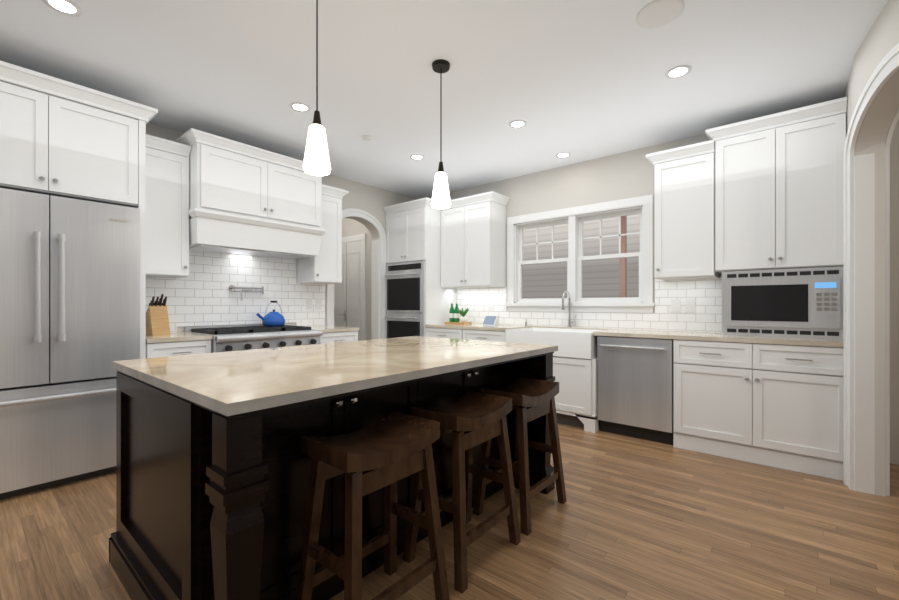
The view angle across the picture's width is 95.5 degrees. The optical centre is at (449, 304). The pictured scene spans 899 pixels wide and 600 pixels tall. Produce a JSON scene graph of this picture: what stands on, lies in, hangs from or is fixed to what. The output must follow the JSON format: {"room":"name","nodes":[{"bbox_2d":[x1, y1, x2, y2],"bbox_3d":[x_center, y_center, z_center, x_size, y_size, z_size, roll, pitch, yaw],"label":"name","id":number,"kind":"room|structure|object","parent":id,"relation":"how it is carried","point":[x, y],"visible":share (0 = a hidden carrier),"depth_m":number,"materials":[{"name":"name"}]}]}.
{"room":"kitchen","nodes":[
{"label":"kitchen","id":0,"kind":"room"},
{"bbox_2d":[146,123,416,331],"bbox_3d":[-2.877,-0.201,3.225,0.150,2.700,7.670,0,0,40],"label":"wall","id":1,"kind":"structure","parent":0,"point":[373,201],"depth_m":5.19,"materials":[{"name":"grey paint"}]},
{"bbox_2d":[146,134,190,277],"bbox_3d":[-2.406,-0.776,3.366,0.387,1.080,0.367,0,0,40],"label":"upper cabinet","id":2,"kind":"object","parent":1,"relation":"attached to","point":[167,208],"visible":0.73,"depth_m":3.29,"materials":[{"name":"white wood"}]},
{"bbox_2d":[146,250,324,332],"bbox_3d":[-2.066,-0.129,4.069,0.008,0.747,1.883,0,0,40],"label":"backsplash","id":3,"kind":"structure","parent":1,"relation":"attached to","point":[202,294],"depth_m":4.01,"materials":[{"name":"tile"}]},
{"bbox_2d":[228,285,263,300],"bbox_3d":[-2.007,-0.118,4.049,0.109,0.154,0.311,0,0,40],"label":"pot filler","id":4,"kind":"object","parent":3,"relation":"attached to","point":[244,289],"visible":1,"depth_m":4.00,"materials":[{"name":"silver metal"}]},
{"bbox_2d":[306,299,311,308],"bbox_3d":[-1.592,-0.011,4.627,0.006,0.120,0.070,0,0,40],"label":"electrical outlet","id":5,"kind":"object","parent":3,"relation":"attached to","point":[309,303],"depth_m":4.62,"materials":[{"name":"white plastic"}]},
{"bbox_2d":[174,128,325,258],"bbox_3d":[-1.851,-0.948,3.899,0.557,0.905,1.270,0,0,40],"label":"range hood","id":6,"kind":"object","parent":1,"relation":"attached to","point":[245,199],"visible":0.96,"depth_m":3.65,"materials":[{"name":"white wood"}]},
{"bbox_2d":[297,184,348,283],"bbox_3d":[-1.413,-0.761,4.557,0.387,1.040,0.408,0,0,40],"label":"upper cabinet","id":7,"kind":"object","parent":1,"relation":"attached to","point":[324,266],"visible":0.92,"depth_m":4.45,"materials":[{"name":"white wood"}]},
{"bbox_2d":[326,208,385,339],"bbox_3d":[-1.211,-0.028,5.201,0.180,2.355,0.910,0,0,40],"label":"trim","id":8,"kind":"structure","parent":1,"relation":"attached to","point":[378,288],"depth_m":5.45,"materials":[{"name":"white wood"}]},
{"bbox_2d":[342,218,371,339],"bbox_3d":[-1.511,-0.201,6.271,1.649,2.700,0.100,0,0,40],"label":"wall","id":9,"kind":"structure","parent":0,"point":[351,227],"depth_m":5.94,"materials":[{"name":"grey paint"}]},
{"bbox_2d":[334,233,365,340],"bbox_3d":[-1.591,0.054,6.229,0.920,2.190,0.063,0,0,40],"label":"door","id":10,"kind":"structure","parent":9,"relation":"attached to","point":[350,300],"depth_m":6.15,"materials":[{"name":"white wood"}]},
{"bbox_2d":[0,0,887,198],"bbox_3d":[-0.717,-1.598,1.327,9.200,0.106,7.920,0,0,40],"label":"ceiling","id":11,"kind":"structure","parent":0,"point":[581,80],"depth_m":2.68,"materials":[{"name":"white paint"}]},
{"bbox_2d":[42,0,81,15],"bbox_3d":[-2.002,-1.547,2.111,0.150,0.005,0.150,0,0,40],"label":"recessed light","id":12,"kind":"object","parent":11,"relation":"in","point":[67,7],"visible":1,"depth_m":2.12,"materials":[{"name":"white"}]},
{"bbox_2d":[290,103,309,111],"bbox_3d":[-1.171,-1.547,3.202,0.150,0.005,0.150,0,0,40],"label":"recessed light","id":13,"kind":"object","parent":11,"relation":"in","point":[299,107],"visible":1,"depth_m":3.20,"materials":[{"name":"white"}]},
{"bbox_2d":[303,0,330,175],"bbox_3d":[-0.631,-1.092,1.945,0.128,0.918,0.126,0,0,40],"label":"pendant light","id":14,"kind":"object","parent":11,"relation":"hanging from","point":[316,162],"visible":1,"depth_m":1.91,"materials":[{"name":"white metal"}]},
{"bbox_2d":[362,135,372,140],"bbox_3d":[-0.762,-1.540,3.772,0.100,0.020,0.100,0,0,40],"label":"ceiling detector","id":15,"kind":"object","parent":11,"relation":"attached to","point":[367,137],"visible":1,"depth_m":3.76,"materials":[{"name":"white plastic"}]},
{"bbox_2d":[410,154,423,159],"bbox_3d":[-0.339,-1.547,4.279,0.150,0.005,0.150,0,0,40],"label":"recessed light","id":16,"kind":"object","parent":11,"relation":"in","point":[417,157],"visible":1,"depth_m":4.28,"materials":[{"name":"white"}]},
{"bbox_2d":[431,59,450,208],"bbox_3d":[-0.055,-1.092,2.636,0.128,0.918,0.126,0,0,40],"label":"pendant light","id":17,"kind":"object","parent":11,"relation":"hanging from","point":[440,197],"visible":1,"depth_m":2.61,"materials":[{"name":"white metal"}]},
{"bbox_2d":[509,120,525,127],"bbox_3d":[0.584,-1.547,3.497,0.150,0.005,0.150,0,0,40],"label":"recessed light","id":18,"kind":"object","parent":11,"relation":"in","point":[517,124],"visible":1,"depth_m":3.50,"materials":[{"name":"white"}]},
{"bbox_2d":[556,152,570,157],"bbox_3d":[1.178,-1.547,4.225,0.150,0.005,0.150,0,0,40],"label":"recessed light","id":19,"kind":"object","parent":11,"relation":"in","point":[563,155],"visible":1,"depth_m":4.23,"materials":[{"name":"white"}]},
{"bbox_2d":[665,65,690,78],"bbox_3d":[1.521,-1.547,2.716,0.150,0.005,0.150,0,0,40],"label":"recessed light","id":20,"kind":"object","parent":11,"relation":"in","point":[678,72],"visible":1,"depth_m":2.71,"materials":[{"name":"white"}]},
{"bbox_2d":[0,421,898,599],"bbox_3d":[-0.717,1.199,1.327,9.200,0.100,7.920,0,0,40],"label":"floor","id":21,"kind":"structure","parent":0,"point":[632,518],"depth_m":2.01,"materials":[{"name":"brown wood"}]},
{"bbox_2d":[0,188,139,498],"bbox_3d":[-2.687,0.234,2.701,0.774,1.830,0.910,0,0,40],"label":"fridge","id":22,"kind":"object","parent":21,"relation":"on","point":[69,300],"visible":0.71,"depth_m":2.55,"materials":[{"name":"grey metal"}]},
{"bbox_2d":[0,60,157,358],"bbox_3d":[-2.729,-0.131,2.736,0.697,2.560,1.122,0,0,40],"label":"cabinet","id":23,"kind":"object","parent":21,"relation":"on","point":[61,138],"visible":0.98,"depth_m":2.64,"materials":[{"name":"white wood"}]},
{"bbox_2d":[146,339,210,357],"bbox_3d":[-2.276,0.713,3.300,0.673,0.873,0.432,0,0,40],"label":"base cabinet","id":24,"kind":"object","parent":21,"relation":"on","point":[165,349],"visible":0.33,"depth_m":3.09,"materials":[{"name":"white wood"}]},
{"bbox_2d":[185,324,322,352],"bbox_3d":[-1.796,0.674,3.801,0.754,0.950,0.940,0,0,40],"label":"range","id":25,"kind":"object","parent":21,"relation":"on","point":[226,338],"visible":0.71,"depth_m":3.59,"materials":[{"name":"silver metal"}]},
{"bbox_2d":[256,301,284,326],"bbox_3d":[-1.786,0.085,4.074,0.216,0.256,0.283,0,0,40],"label":"kettle","id":26,"kind":"object","parent":25,"relation":"on","point":[271,319],"visible":0.98,"depth_m":4.03,"materials":[{"name":"blue metal"}]},
{"bbox_2d":[109,348,557,599],"bbox_3d":[-0.427,0.718,2.197,1.215,0.864,1.974,0,0,40],"label":"kitchen island","id":27,"kind":"object","parent":21,"relation":"on","point":[213,466],"depth_m":1.49,"materials":[{"name":"wood"}]},
{"bbox_2d":[112,336,556,415],"bbox_3d":[-0.423,0.270,2.195,1.240,0.031,1.950,0,0,40],"label":"island countertop","id":28,"kind":"structure","parent":27,"relation":"on","point":[255,380],"depth_m":1.68,"materials":[{"name":"beige stone"}]},
{"bbox_2d":[320,331,357,343],"bbox_3d":[-1.370,0.713,4.387,0.673,0.873,0.494,0,0,40],"label":"base cabinet","id":29,"kind":"object","parent":21,"relation":"on","point":[336,337],"visible":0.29,"depth_m":4.20,"materials":[{"name":"white wood"}]},
{"bbox_2d":[146,326,358,342],"bbox_3d":[-1.821,0.260,3.865,0.647,0.032,1.883,0,0,40],"label":"countertop","id":30,"kind":"structure","parent":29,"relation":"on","point":[179,336],"depth_m":3.25,"materials":[{"name":"stone"}]},
{"bbox_2d":[146,294,170,335],"bbox_3d":[-2.371,0.078,3.317,0.210,0.332,0.120,0,0,40],"label":"knife block","id":31,"kind":"object","parent":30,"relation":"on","point":[157,321],"visible":1,"depth_m":3.28,"materials":[{"name":"brown wood"}]},
{"bbox_2d":[296,411,449,599],"bbox_3d":[-0.275,0.802,1.498,0.338,0.695,0.462,0,0,40],"label":"stool","id":32,"kind":"object","parent":21,"relation":"on","point":[388,452],"visible":1,"depth_m":1.43,"materials":[{"name":"brown wood"}]},
{"bbox_2d":[383,197,456,337],"bbox_3d":[-0.385,-0.081,5.470,0.796,2.460,0.723,0,0,40],"label":"tall cabinet","id":33,"kind":"object","parent":21,"relation":"on","point":[418,297],"visible":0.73,"depth_m":5.22,"materials":[{"name":"white wood"}]},
{"bbox_2d":[403,391,520,592],"bbox_3d":[0.068,0.802,1.909,0.338,0.695,0.462,0,0,40],"label":"stool","id":34,"kind":"object","parent":21,"relation":"on","point":[469,420],"visible":0.92,"depth_m":1.83,"materials":[{"name":"brown wood"}]},
{"bbox_2d":[426,327,504,341],"bbox_3d":[0.338,0.713,4.900,1.155,0.873,0.673,0,0,40],"label":"base cabinet","id":35,"kind":"object","parent":21,"relation":"on","point":[485,335],"visible":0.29,"depth_m":4.63,"materials":[{"name":"white wood"}]},
{"bbox_2d":[425,323,842,346],"bbox_3d":[1.347,0.260,4.076,3.761,0.032,0.647,0,0,40],"label":"countertop","id":36,"kind":"structure","parent":35,"relation":"on","point":[690,335],"depth_m":3.36,"materials":[{"name":"stone"}]},
{"bbox_2d":[445,322,471,324],"bbox_3d":[0.109,0.232,5.207,0.300,0.025,0.180,0,0,40],"label":"tray","id":37,"kind":"object","parent":36,"relation":"on","point":[462,323],"visible":0.93,"depth_m":5.12,"materials":[{"name":"brown wood"}]},
{"bbox_2d":[449,302,459,321],"bbox_3d":[0.063,0.092,5.246,0.151,0.255,0.069,0,0,40],"label":"bottles","id":38,"kind":"object","parent":37,"relation":"on","point":[454,315],"visible":1,"depth_m":5.21,"materials":[{"name":"green glass"}]},
{"bbox_2d":[458,308,468,321],"bbox_3d":[0.187,0.124,5.173,0.131,0.190,0.141,0,0,40],"label":"plant","id":39,"kind":"object","parent":37,"relation":"on","point":[463,314],"visible":0.98,"depth_m":5.13,"materials":[{"name":"green plant"}]},
{"bbox_2d":[482,315,498,324],"bbox_3d":[0.495,0.184,4.936,0.180,0.120,0.102,0,0,40],"label":"tablet","id":40,"kind":"object","parent":36,"relation":"on","point":[491,320],"visible":1,"depth_m":4.91,"materials":[{"name":"white"}]},
{"bbox_2d":[561,291,575,326],"bbox_3d":[1.276,0.046,4.366,0.109,0.396,0.218,0,0,40],"label":"faucet","id":41,"kind":"object","parent":36,"relation":"on","point":[569,307],"visible":1,"depth_m":4.42,"materials":[{"name":"silver metal"}]},
{"bbox_2d":[722,266,842,339],"bbox_3d":[2.602,-0.013,3.217,0.729,0.515,0.360,0,0,40],"label":"microwave","id":42,"kind":"object","parent":36,"relation":"on","point":[800,303],"visible":0.96,"depth_m":3.06,"materials":[{"name":"grey metal"}]},
{"bbox_2d":[473,377,566,535],"bbox_3d":[0.407,0.802,2.316,0.338,0.695,0.462,0,0,40],"label":"stool","id":43,"kind":"object","parent":21,"relation":"on","point":[536,397],"visible":0.85,"depth_m":2.24,"materials":[{"name":"brown wood"}]},
{"bbox_2d":[553,356,599,432],"bbox_3d":[1.140,0.819,4.207,0.955,0.660,0.710,0,0,40],"label":"base cabinet","id":44,"kind":"object","parent":21,"relation":"on","point":[576,398],"visible":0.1,"depth_m":3.77,"materials":[{"name":"white wood"}]},
{"bbox_2d":[505,327,602,358],"bbox_3d":[1.104,0.372,4.163,0.895,0.231,0.560,0,0,40],"label":"sink","id":45,"kind":"object","parent":44,"relation":"in","point":[577,343],"visible":0.56,"depth_m":3.87,"materials":[{"name":"white ceramic"}]},
{"bbox_2d":[597,336,673,444],"bbox_3d":[1.748,0.713,3.708,0.606,0.873,0.698,0,0,40],"label":"dishwasher","id":46,"kind":"object","parent":21,"relation":"on","point":[635,387],"visible":0.9,"depth_m":3.47,"materials":[{"name":"grey metal"}]},
{"bbox_2d":[673,339,842,480],"bbox_3d":[2.389,0.713,3.191,1.028,0.873,0.673,0,0,40],"label":"base cabinet","id":47,"kind":"object","parent":21,"relation":"on","point":[777,405],"visible":0.94,"depth_m":2.92,"materials":[{"name":"white wood"}]},
{"bbox_2d":[427,119,898,464],"bbox_3d":[2.392,-0.201,3.760,7.560,2.700,0.200,0,0,40],"label":"wall","id":48,"kind":"structure","parent":0,"point":[626,175],"depth_m":4.19,"materials":[{"name":"grey paint"}]},
{"bbox_2d":[441,191,509,288],"bbox_3d":[0.303,-0.766,5.115,0.825,1.090,0.387,0,0,40],"label":"upper cabinet","id":49,"kind":"object","parent":48,"relation":"attached to","point":[473,241],"visible":0.98,"depth_m":4.96,"materials":[{"name":"white wood"}]},
{"bbox_2d":[457,194,721,331],"bbox_3d":[1.298,-0.413,4.588,3.030,1.315,0.170,0,0,40],"label":"backsplash window","id":50,"kind":"structure","parent":48,"relation":"in","point":[706,294],"depth_m":4.35,"materials":[{"name":"tile"}]},
{"bbox_2d":[671,299,680,311],"bbox_3d":[2.126,0.009,3.832,0.080,0.120,0.006,0,0,40],"label":"outlet","id":51,"kind":"object","parent":50,"relation":"attached to","point":[676,305],"depth_m":3.83,"materials":[{"name":"white plastic"}]},
{"bbox_2d":[686,299,695,311],"bbox_3d":[2.218,0.009,3.755,0.080,0.120,0.006,0,0,40],"label":"outlet","id":52,"kind":"object","parent":50,"relation":"attached to","point":[690,303],"depth_m":3.75,"materials":[{"name":"white plastic"}]},
{"bbox_2d":[646,140,719,279],"bbox_3d":[2.077,-0.791,3.637,0.514,1.110,0.387,0,0,40],"label":"upper cabinet","id":53,"kind":"object","parent":48,"relation":"attached to","point":[684,212],"visible":0.96,"depth_m":3.49,"materials":[{"name":"white wood"}]},
{"bbox_2d":[706,97,846,273],"bbox_3d":[2.553,-0.858,3.240,0.838,1.165,0.387,0,0,40],"label":"upper cabinet","id":54,"kind":"object","parent":48,"relation":"attached to","point":[779,190],"visible":0.98,"depth_m":3.08,"materials":[{"name":"white wood"}]},
{"bbox_2d":[844,0,898,496],"bbox_3d":[0.699,-0.201,-0.616,1.242,2.700,8.692,0,0,40],"label":"wall","id":55,"kind":"structure","parent":0,"point":[879,42],"depth_m":2.45,"materials":[{"name":"grey paint"}]},
{"bbox_2d":[843,43,898,495],"bbox_3d":[2.289,-0.046,2.055,0.182,2.390,1.240,0,0,32],"label":"trim","id":56,"kind":"structure","parent":55,"relation":"attached to","point":[858,323],"depth_m":2.50,"materials":[{"name":"white wood"}]},
{"label":"outside","id":57,"kind":"structure","parent":0,"visible":0},
{"bbox_2d":[523,214,639,298],"bbox_3d":[1.985,-0.601,5.115,6.500,4.500,0.080,0,0,40],"label":"view","id":58,"kind":"structure","parent":57,"point":[612,278],"depth_m":5.27,"materials":[{"name":"white"}]}
]}

